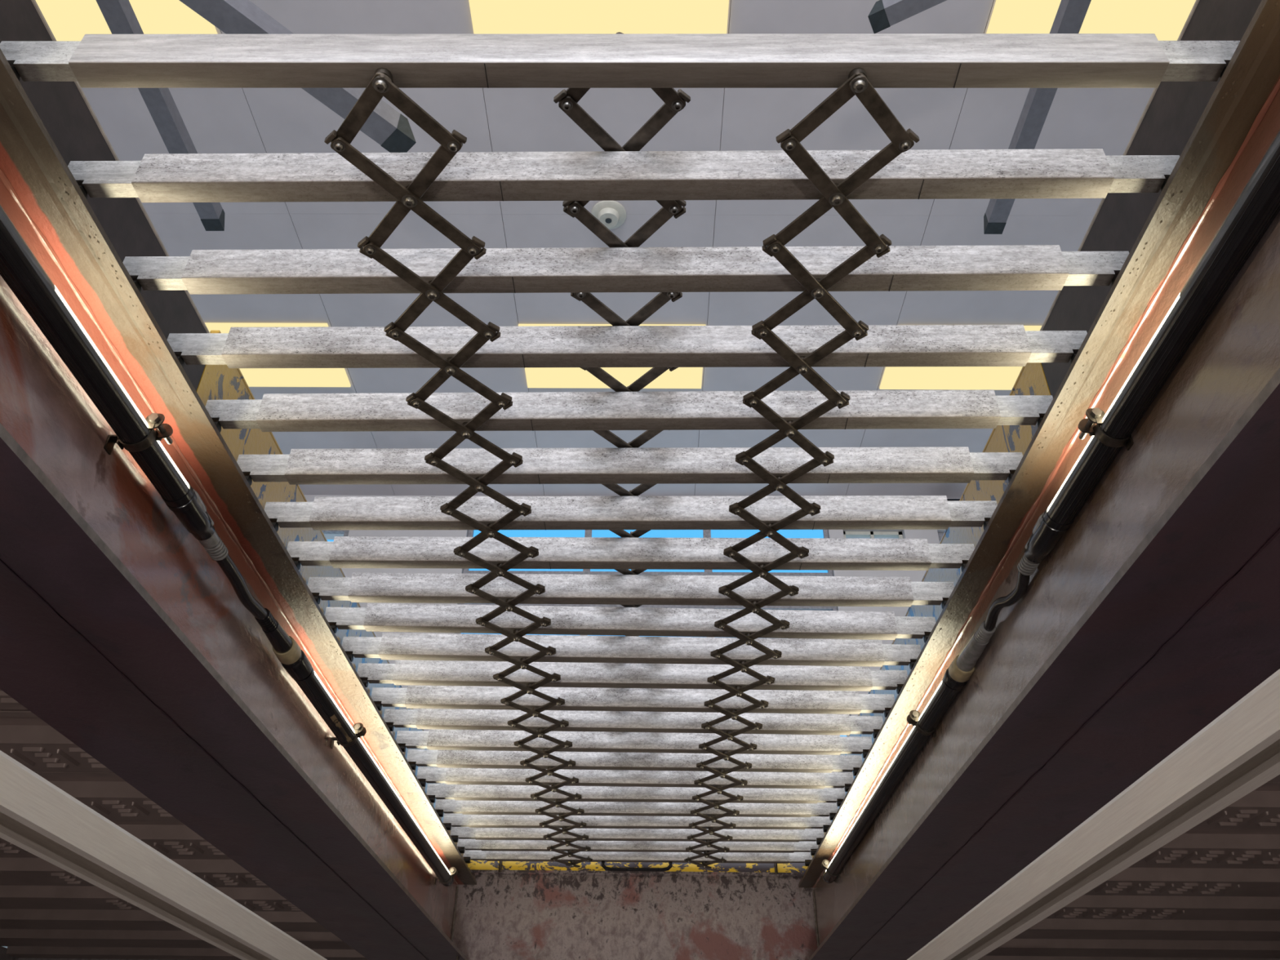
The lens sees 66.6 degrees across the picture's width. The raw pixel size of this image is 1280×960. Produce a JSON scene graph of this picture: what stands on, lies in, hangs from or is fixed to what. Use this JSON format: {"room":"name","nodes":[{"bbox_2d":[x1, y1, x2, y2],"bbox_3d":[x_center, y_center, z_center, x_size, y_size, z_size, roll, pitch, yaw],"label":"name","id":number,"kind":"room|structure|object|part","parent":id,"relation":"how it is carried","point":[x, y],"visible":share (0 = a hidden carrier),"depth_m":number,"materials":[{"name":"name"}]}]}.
{"room":"vehicle inspection pit","nodes":[
{"label":"vehicle inspection pit","id":0,"kind":"room"},
{"bbox_2d":[0,946,18,959],"bbox_3d":[-3.334,0.553,0.242,0.200,2.410,10.000,0,-35,1],"label":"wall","id":1,"kind":"structure","parent":0,"point":[3,956],"depth_m":4.91,"materials":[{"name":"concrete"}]},
{"bbox_2d":[17,958,180,959],"bbox_3d":[-0.010,3.500,4.385,6.400,2.410,0.200,0,-35,1],"label":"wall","id":2,"kind":"structure","parent":0,"point":[18,958],"depth_m":5.01,"materials":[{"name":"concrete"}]},
{"bbox_2d":[2,4,204,947],"bbox_3d":[-0.124,-0.612,0.736,10.200,0.154,12.500,0,-35,1],"label":"floor","id":3,"kind":"structure","parent":0,"point":[37,5],"depth_m":1.25,"materials":[{"name":"concrete"}]},
{"bbox_2d":[0,48,476,959],"bbox_3d":[-0.737,-0.256,0.857,0.314,0.328,6.102,0,-35,1],"label":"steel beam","id":4,"kind":"structure","parent":3,"relation":"attached to","point":[120,631],"depth_m":1.38,"materials":[{"name":"metal"}]},
{"bbox_2d":[0,204,193,506],"bbox_3d":[-0.623,-0.173,1.036,0.039,0.039,0.672,0,-35,1],"label":"tube light","id":5,"kind":"object","parent":4,"relation":"attached to","point":[20,269],"visible":1,"depth_m":1.07,"materials":[{"name":"black plastic"}]},
{"bbox_2d":[0,204,55,290],"bbox_3d":[-0.623,-0.288,0.890,0.034,0.016,0.299,0,-35,1],"label":"diffuser","id":6,"kind":"object","parent":5,"relation":"attached to","point":[7,228],"depth_m":0.96,"materials":[{"name":"white plastic"}]},
{"bbox_2d":[54,285,189,488],"bbox_3d":[-0.622,-0.098,1.160,0.034,0.016,0.360,0,-35,1],"label":"diffuser","id":7,"kind":"object","parent":5,"relation":"attached to","point":[62,308],"depth_m":1.12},
{"bbox_2d":[0,0,209,390],"bbox_3d":[-0.639,-1.168,-0.064,0.014,0.134,3.547,0,-35,1],"label":"trim","id":8,"kind":"structure","parent":4,"relation":"on","point":[63,108],"depth_m":1.12,"materials":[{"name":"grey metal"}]},
{"bbox_2d":[103,413,173,454],"bbox_3d":[-0.620,-0.051,1.211,0.065,0.051,0.052,0,-35,1],"label":"clamp","id":9,"kind":"object","parent":4,"relation":"attached to","point":[154,420],"visible":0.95,"depth_m":1.20,"materials":[{"name":"metal"}]},
{"bbox_3d":[-0.800,-0.129,0.767,0.192,0.011,6.100,0,-35,1],"label":"flange plate","id":10,"kind":"part","parent":4,"relation":"part of","materials":[{"name":"red paint"}]},
{"bbox_2d":[0,750,459,959],"bbox_3d":[-0.603,0.004,0.704,0.060,0.276,5.750,0,-35,1],"label":"track rail","id":11,"kind":"object","parent":4,"relation":"hanging from","point":[38,817],"visible":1,"depth_m":1.11,"materials":[{"name":"metal"}]},
{"bbox_2d":[329,722,366,748],"bbox_3d":[-0.615,0.545,2.060,0.065,0.051,0.052,0,-35,1],"label":"clamp","id":12,"kind":"object","parent":4,"relation":"attached to","point":[360,731],"visible":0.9,"depth_m":2.05,"materials":[{"name":"metal"}]},
{"bbox_2d":[293,666,453,886],"bbox_3d":[-0.615,0.811,2.437,0.039,0.039,1.605,0,-35,1],"label":"tube light","id":13,"kind":"object","parent":4,"relation":"attached to","point":[312,686],"visible":0.86,"depth_m":2.18,"materials":[{"name":"black plastic"}]},
{"bbox_2d":[165,487,311,679],"bbox_3d":[-0.620,0.185,1.546,0.042,0.042,0.572,0,-35,1],"label":"connector","id":14,"kind":"object","parent":13,"relation":"attached to","point":[193,515],"visible":0.99,"depth_m":1.50,"materials":[{"name":"black plastic"}]},
{"bbox_2d":[281,649,311,679],"bbox_3d":[-0.619,0.329,1.751,0.042,0.042,0.073,0,-35,1],"label":"socket","id":15,"kind":"object","parent":14,"relation":"attached to","point":[299,668],"depth_m":1.73,"materials":[{"name":"black plastic"}]},
{"bbox_2d":[434,866,457,885],"bbox_3d":[-0.609,1.249,3.062,0.065,0.051,0.052,0,-35,1],"label":"clamp","id":16,"kind":"object","parent":4,"relation":"attached to","point":[453,872],"visible":0.88,"depth_m":3.05,"materials":[{"name":"metal"}]},
{"bbox_2d":[0,31,1239,871],"bbox_3d":[-0.016,0.453,2.154,1.201,0.103,2.997,0,-35,1],"label":"slats","id":17,"kind":"object","parent":4,"relation":"on","point":[682,745],"visible":0.99,"depth_m":1.37,"materials":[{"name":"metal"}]},
{"bbox_2d":[452,869,817,959],"bbox_3d":[-0.010,1.536,3.389,3.200,0.312,0.127,0,-35,1],"label":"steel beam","id":18,"kind":"structure","parent":4,"relation":"attached to","point":[508,914],"depth_m":3.35,"materials":[{"name":"grey metal"}]},
{"bbox_2d":[467,857,808,874],"bbox_3d":[-0.008,1.334,3.486,1.208,0.170,0.022,0,-35,1],"label":"trim","id":19,"kind":"structure","parent":18,"relation":"on","point":[474,864],"depth_m":3.46,"materials":[{"name":"metal"}]},
{"bbox_2d":[195,329,468,865],"bbox_3d":[-0.625,0.581,2.449,0.014,0.160,2.570,0,-35,1],"label":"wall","id":20,"kind":"structure","parent":3,"relation":"attached to","point":[217,382],"depth_m":1.65,"materials":[{"name":"beige metal"}]},
{"bbox_2d":[812,362,1050,857],"bbox_3d":[0.597,0.593,2.445,0.014,0.158,2.550,0,-35,1],"label":"trim","id":21,"kind":"structure","parent":3,"relation":"attached to","point":[1031,380],"depth_m":1.68,"materials":[{"name":"yellow paint"}]},
{"bbox_2d":[798,0,1279,959],"bbox_3d":[0.689,-0.249,0.844,0.314,0.328,6.102,0,-35,1],"label":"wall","id":22,"kind":"structure","parent":3,"relation":"attached to","point":[1156,611],"depth_m":1.27,"materials":[{"name":"metal"}]},
{"bbox_2d":[821,859,839,878],"bbox_3d":[0.581,1.188,2.967,0.055,0.051,0.052,0,-35,1],"label":"clamp","id":23,"kind":"object","parent":22,"relation":"attached to","point":[824,864],"visible":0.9,"depth_m":2.96,"materials":[{"name":"metal"}]},
{"bbox_2d":[822,677,962,883],"bbox_3d":[0.585,0.805,2.419,0.039,0.039,1.510,0,-35,1],"label":"tube light","id":24,"kind":"object","parent":22,"relation":"attached to","point":[944,696],"visible":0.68,"depth_m":2.19,"materials":[{"name":"black plastic"}]},
{"bbox_2d":[943,511,1069,689],"bbox_3d":[0.580,0.212,1.575,0.042,0.042,0.552,0,-35,1],"label":"connector","id":25,"kind":"object","parent":24,"relation":"attached to","point":[1043,540],"visible":0.99,"depth_m":1.53,"materials":[{"name":"black plastic"}]},
{"bbox_2d":[943,667,967,689],"bbox_3d":[0.581,0.360,1.786,0.042,0.042,0.038,0,-35,1],"label":"socket","id":26,"kind":"object","parent":25,"relation":"attached to","point":[951,680],"depth_m":1.77,"materials":[{"name":"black plastic"}]},
{"bbox_2d":[906,710,936,737],"bbox_3d":[0.576,0.502,1.989,0.055,0.051,0.052,0,-35,1],"label":"clamp","id":27,"kind":"object","parent":22,"relation":"attached to","point":[913,717],"visible":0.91,"depth_m":1.98,"materials":[{"name":"metal"}]},
{"bbox_2d":[796,668,1279,959],"bbox_3d":[0.489,0.008,0.694,0.052,0.273,5.750,0,-35,1],"label":"track rail","id":28,"kind":"object","parent":22,"relation":"attached to","point":[1237,753],"visible":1,"depth_m":0.94,"materials":[{"name":"metal"}]},
{"bbox_3d":[0.748,-0.121,0.752,0.192,0.011,6.100,0,-35,1],"label":"flange plate","id":29,"kind":"part","parent":22,"relation":"part of","materials":[{"name":"red paint"}]},
{"bbox_2d":[1078,408,1133,450],"bbox_3d":[0.571,-0.056,1.194,0.055,0.051,0.052,0,-35,1],"label":"clamp","id":30,"kind":"object","parent":22,"relation":"attached to","point":[1095,415],"visible":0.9,"depth_m":1.18,"materials":[{"name":"metal"}]},
{"bbox_2d":[1040,0,1261,398],"bbox_3d":[0.583,-1.166,-0.060,0.014,0.158,3.567,0,-35,1],"label":"trim","id":31,"kind":"structure","parent":22,"relation":"on","point":[1173,110],"depth_m":1.12,"materials":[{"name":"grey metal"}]},
{"bbox_2d":[1043,130,1279,529],"bbox_3d":[0.577,-0.156,1.051,0.039,0.039,0.727,0,-35,1],"label":"tube light","id":32,"kind":"object","parent":22,"relation":"attached to","point":[1258,204],"visible":1,"depth_m":1.02,"materials":[{"name":"black plastic"}]},
{"bbox_2d":[1047,293,1179,511],"bbox_3d":[0.577,-0.078,1.179,0.034,0.016,0.405,0,-35,1],"label":"diffuser","id":33,"kind":"object","parent":32,"relation":"attached to","point":[1172,316],"depth_m":1.13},
{"bbox_2d":[1179,130,1279,296],"bbox_3d":[0.576,-0.284,0.886,0.034,0.016,0.309,0,-35,1],"label":"diffuser","id":34,"kind":"object","parent":32,"relation":"attached to","point":[1239,208],"depth_m":0.92,"materials":[{"name":"white plastic"}]},
{"bbox_2d":[81,0,1154,497],"bbox_3d":[-0.090,-3.499,2.763,10.200,0.100,12.500,0,-35,1],"label":"ceiling","id":35,"kind":"structure","parent":0,"point":[215,120],"depth_m":5.50,"materials":[{"name":"grey paint"}]},
{"bbox_2d":[35,0,111,40],"bbox_3d":[-2.660,-2.172,4.594,0.282,0.015,0.196,0,-35,1],"label":"recessed light","id":36,"kind":"object","parent":35,"relation":"in","point":[72,20],"depth_m":4.59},
{"bbox_2d":[96,0,224,231],"bbox_3d":[-2.022,-3.252,2.331,0.087,0.836,6.058,0,-35,1],"label":"roof beam","id":37,"kind":"structure","parent":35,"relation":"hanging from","point":[119,15],"depth_m":4.07,"materials":[{"name":"grey metal"}]},
{"bbox_2d":[128,0,217,34],"bbox_3d":[-2.189,-2.179,4.576,0.353,0.015,0.163,0,-35,1],"label":"recessed light","id":38,"kind":"object","parent":35,"relation":"in","point":[153,16],"depth_m":4.58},
{"bbox_3d":[-2.620,-2.208,4.542,1.200,0.016,0.612,0,-35,1],"label":"light frame","id":39,"kind":"part","parent":38,"relation":"part of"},
{"bbox_3d":[-2.604,-2.211,4.562,1.207,0.012,2.399,0,-35,1],"label":"panel","id":40,"kind":"part","parent":35,"relation":"part of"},
{"bbox_2d":[204,322,328,333],"bbox_3d":[-2.397,-0.986,6.278,0.787,0.015,0.091,0,-35,1],"label":"recessed light","id":41,"kind":"object","parent":35,"relation":"in","point":[224,327],"depth_m":6.26,"materials":[{"name":"yellow plastic"}]},
{"bbox_3d":[-2.592,-0.703,6.710,1.207,0.012,2.849,0,-35,1],"label":"panel","id":42,"kind":"part","parent":35,"relation":"part of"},
{"bbox_2d":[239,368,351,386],"bbox_3d":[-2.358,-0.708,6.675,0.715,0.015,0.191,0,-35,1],"label":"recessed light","id":43,"kind":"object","parent":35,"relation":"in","point":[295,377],"depth_m":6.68,"materials":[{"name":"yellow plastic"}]},
{"bbox_2d":[179,0,416,152],"bbox_3d":[-2.078,-2.430,3.360,0.117,0.999,3.218,-29,-45,35],"label":"roof beam","id":44,"kind":"structure","parent":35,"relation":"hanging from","point":[385,126],"depth_m":3.79,"materials":[{"name":"grey metal"}]},
{"bbox_3d":[-1.395,-2.205,4.550,1.207,0.012,2.399,0,-35,1],"label":"panel","id":45,"kind":"part","parent":35,"relation":"part of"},
{"bbox_3d":[-1.382,-0.697,6.699,1.207,0.012,2.849,0,-35,1],"label":"panel","id":46,"kind":"part","parent":35,"relation":"part of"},
{"bbox_2d":[518,324,612,326],"bbox_3d":[-0.478,-0.996,6.232,0.597,0.015,0.018,0,-35,1],"label":"recessed light","id":47,"kind":"object","parent":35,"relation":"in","point":[519,325],"depth_m":6.24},
{"bbox_2d":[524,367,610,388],"bbox_3d":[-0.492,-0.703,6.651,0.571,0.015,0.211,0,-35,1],"label":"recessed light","id":48,"kind":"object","parent":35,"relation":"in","point":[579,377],"depth_m":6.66,"materials":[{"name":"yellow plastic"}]},
{"bbox_2d":[468,0,728,34],"bbox_3d":[-0.190,-2.195,4.519,1.200,0.016,0.612,0,-35,1],"label":"recessed light","id":49,"kind":"object","parent":35,"relation":"in","point":[488,16],"visible":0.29,"depth_m":4.55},
{"bbox_3d":[-0.185,-2.199,4.539,1.207,0.012,2.399,0,-35,1],"label":"panel","id":50,"kind":"part","parent":35,"relation":"part of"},
{"bbox_2d":[591,200,626,229],"bbox_3d":[-0.177,-1.481,5.498,0.200,0.060,0.200,0,-35,1],"label":"smoke detector","id":51,"kind":"object","parent":35,"relation":"attached to","point":[611,214],"visible":0.82,"depth_m":5.47,"materials":[{"name":"white plastic"}]},
{"bbox_3d":[-0.172,-0.691,6.687,1.207,0.012,2.849,0,-35,1],"label":"panel","id":52,"kind":"part","parent":35,"relation":"part of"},
{"bbox_2d":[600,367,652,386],"bbox_3d":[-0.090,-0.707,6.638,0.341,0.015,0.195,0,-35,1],"label":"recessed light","id":53,"kind":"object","parent":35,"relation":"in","point":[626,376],"depth_m":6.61,"materials":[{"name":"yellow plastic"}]},
{"bbox_2d":[526,367,701,386],"bbox_3d":[-0.178,-0.816,6.483,1.176,0.006,0.588,0,-35,1],"label":"diffuser","id":54,"kind":"object","parent":53,"relation":"attached to","point":[535,376],"depth_m":6.64,"materials":[{"name":"yellow plastic"}]},
{"bbox_2d":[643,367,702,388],"bbox_3d":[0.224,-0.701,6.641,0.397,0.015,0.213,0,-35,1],"label":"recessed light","id":55,"kind":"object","parent":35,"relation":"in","point":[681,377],"depth_m":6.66,"materials":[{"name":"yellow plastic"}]},
{"bbox_3d":[1.038,-0.684,6.676,1.207,0.012,2.849,0,-35,1],"label":"panel","id":56,"kind":"part","parent":35,"relation":"part of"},
{"bbox_3d":[1.025,-2.193,4.528,1.207,0.012,2.399,0,-35,1],"label":"panel","id":57,"kind":"part","parent":35,"relation":"part of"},
{"bbox_2d":[867,0,946,33],"bbox_3d":[1.555,-2.279,3.530,1.601,0.982,0.076,-17,-39,23],"label":"roof beam","id":58,"kind":"structure","parent":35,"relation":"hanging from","point":[884,14],"depth_m":3.52,"materials":[{"name":"grey metal"}]},
{"bbox_2d":[879,325,1041,390],"bbox_3d":[2.252,-0.804,6.461,1.200,0.016,0.612,0,-35,1],"label":"recessed light","id":59,"kind":"object","parent":35,"relation":"in","point":[996,378],"visible":0.24,"depth_m":6.61,"materials":[{"name":"yellow plastic"}]},
{"bbox_3d":[2.248,-0.678,6.664,1.207,0.012,2.849,0,-35,1],"label":"panel","id":60,"kind":"part","parent":35,"relation":"part of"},
{"bbox_2d":[983,0,1091,234],"bbox_3d":[1.637,-3.231,2.300,0.084,0.835,6.066,0,-35,1],"label":"roof beam","id":61,"kind":"structure","parent":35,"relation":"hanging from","point":[1070,15],"depth_m":4.04,"materials":[{"name":"grey metal"}]},
{"bbox_3d":[2.235,-2.187,4.516,1.207,0.012,2.399,0,-35,1],"label":"panel","id":62,"kind":"part","parent":35,"relation":"part of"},
{"bbox_2d":[986,0,1195,40],"bbox_3d":[2.240,-2.183,4.497,1.200,0.016,0.612,0,-35,1],"label":"recessed light","id":63,"kind":"object","parent":35,"relation":"in","point":[1166,19],"visible":0.17,"depth_m":4.53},
{"bbox_3d":[2.240,-2.183,4.497,1.200,0.016,0.612,0,-35,1],"label":"light frame","id":64,"kind":"part","parent":63,"relation":"part of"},
{"bbox_2d":[303,494,959,731],"bbox_3d":[-0.076,1.542,6.983,10.200,3.500,0.200,0,-35,1],"label":"wall","id":65,"kind":"structure","parent":0,"point":[932,536],"depth_m":7.48,"materials":[{"name":"grey paint"}]},
{"bbox_2d":[321,529,349,536],"bbox_3d":[-3.668,1.664,6.869,2.714,3.097,0.042,0,-35,1],"label":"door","id":66,"kind":"structure","parent":65,"relation":"in","point":[345,532],"depth_m":7.73,"materials":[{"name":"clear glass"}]},
{"bbox_3d":[-3.653,0.405,7.753,2.714,0.018,0.040,0,-35,1],"label":"rail","id":67,"kind":"part","parent":66,"relation":"part of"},
{"bbox_2d":[454,529,849,736],"bbox_3d":[0.048,1.601,6.891,2.844,3.297,0.042,0,-35,1],"label":"door","id":68,"kind":"structure","parent":65,"relation":"in","point":[706,533],"depth_m":7.48,"materials":[{"name":"metal"}]},
{"bbox_3d":[0.056,0.961,7.341,2.844,0.025,0.040,0,-35,1],"label":"rail","id":69,"kind":"part","parent":68,"relation":"part of","materials":[{"name":"grey metal"}]},
{"bbox_3d":[0.058,0.728,7.505,2.844,0.025,0.040,0,-35,1],"label":"rail","id":70,"kind":"part","parent":68,"relation":"part of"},
{"bbox_2d":[843,531,902,538],"bbox_3d":[1.836,0.550,7.644,0.478,0.320,0.040,0,-35,1],"label":"window","id":71,"kind":"structure","parent":65,"relation":"in","point":[871,535],"depth_m":7.71,"materials":[{"name":"white plastic"}]},
{"bbox_2d":[937,533,943,541],"bbox_3d":[3.597,1.702,6.800,2.544,3.097,0.042,0,-35,1],"label":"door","id":72,"kind":"structure","parent":65,"relation":"in","point":[940,535],"depth_m":7.67,"materials":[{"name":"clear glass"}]},
{"bbox_2d":[946,498,959,501],"bbox_3d":[2.437,0.257,7.635,0.180,0.160,0.184,0,-35,1],"label":"wall speaker","id":73,"kind":"object","parent":65,"relation":"attached to","point":[948,500],"visible":0.03,"depth_m":7.59,"materials":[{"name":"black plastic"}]},
{"bbox_2d":[946,499,959,501],"bbox_3d":[2.437,0.206,7.561,0.150,0.130,0.004,0,-35,1],"label":"grille","id":74,"kind":"object","parent":73,"relation":"attached to","point":[947,500],"depth_m":7.59,"materials":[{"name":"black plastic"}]},
{"bbox_2d":[0,688,1279,959],"bbox_3d":[-0.018,0.142,1.684,6.400,0.051,8.689,0,-35,1],"label":"ceiling","id":75,"kind":"structure","parent":0,"point":[1212,891],"depth_m":3.81,"materials":[{"name":"brown metal"}]}
]}

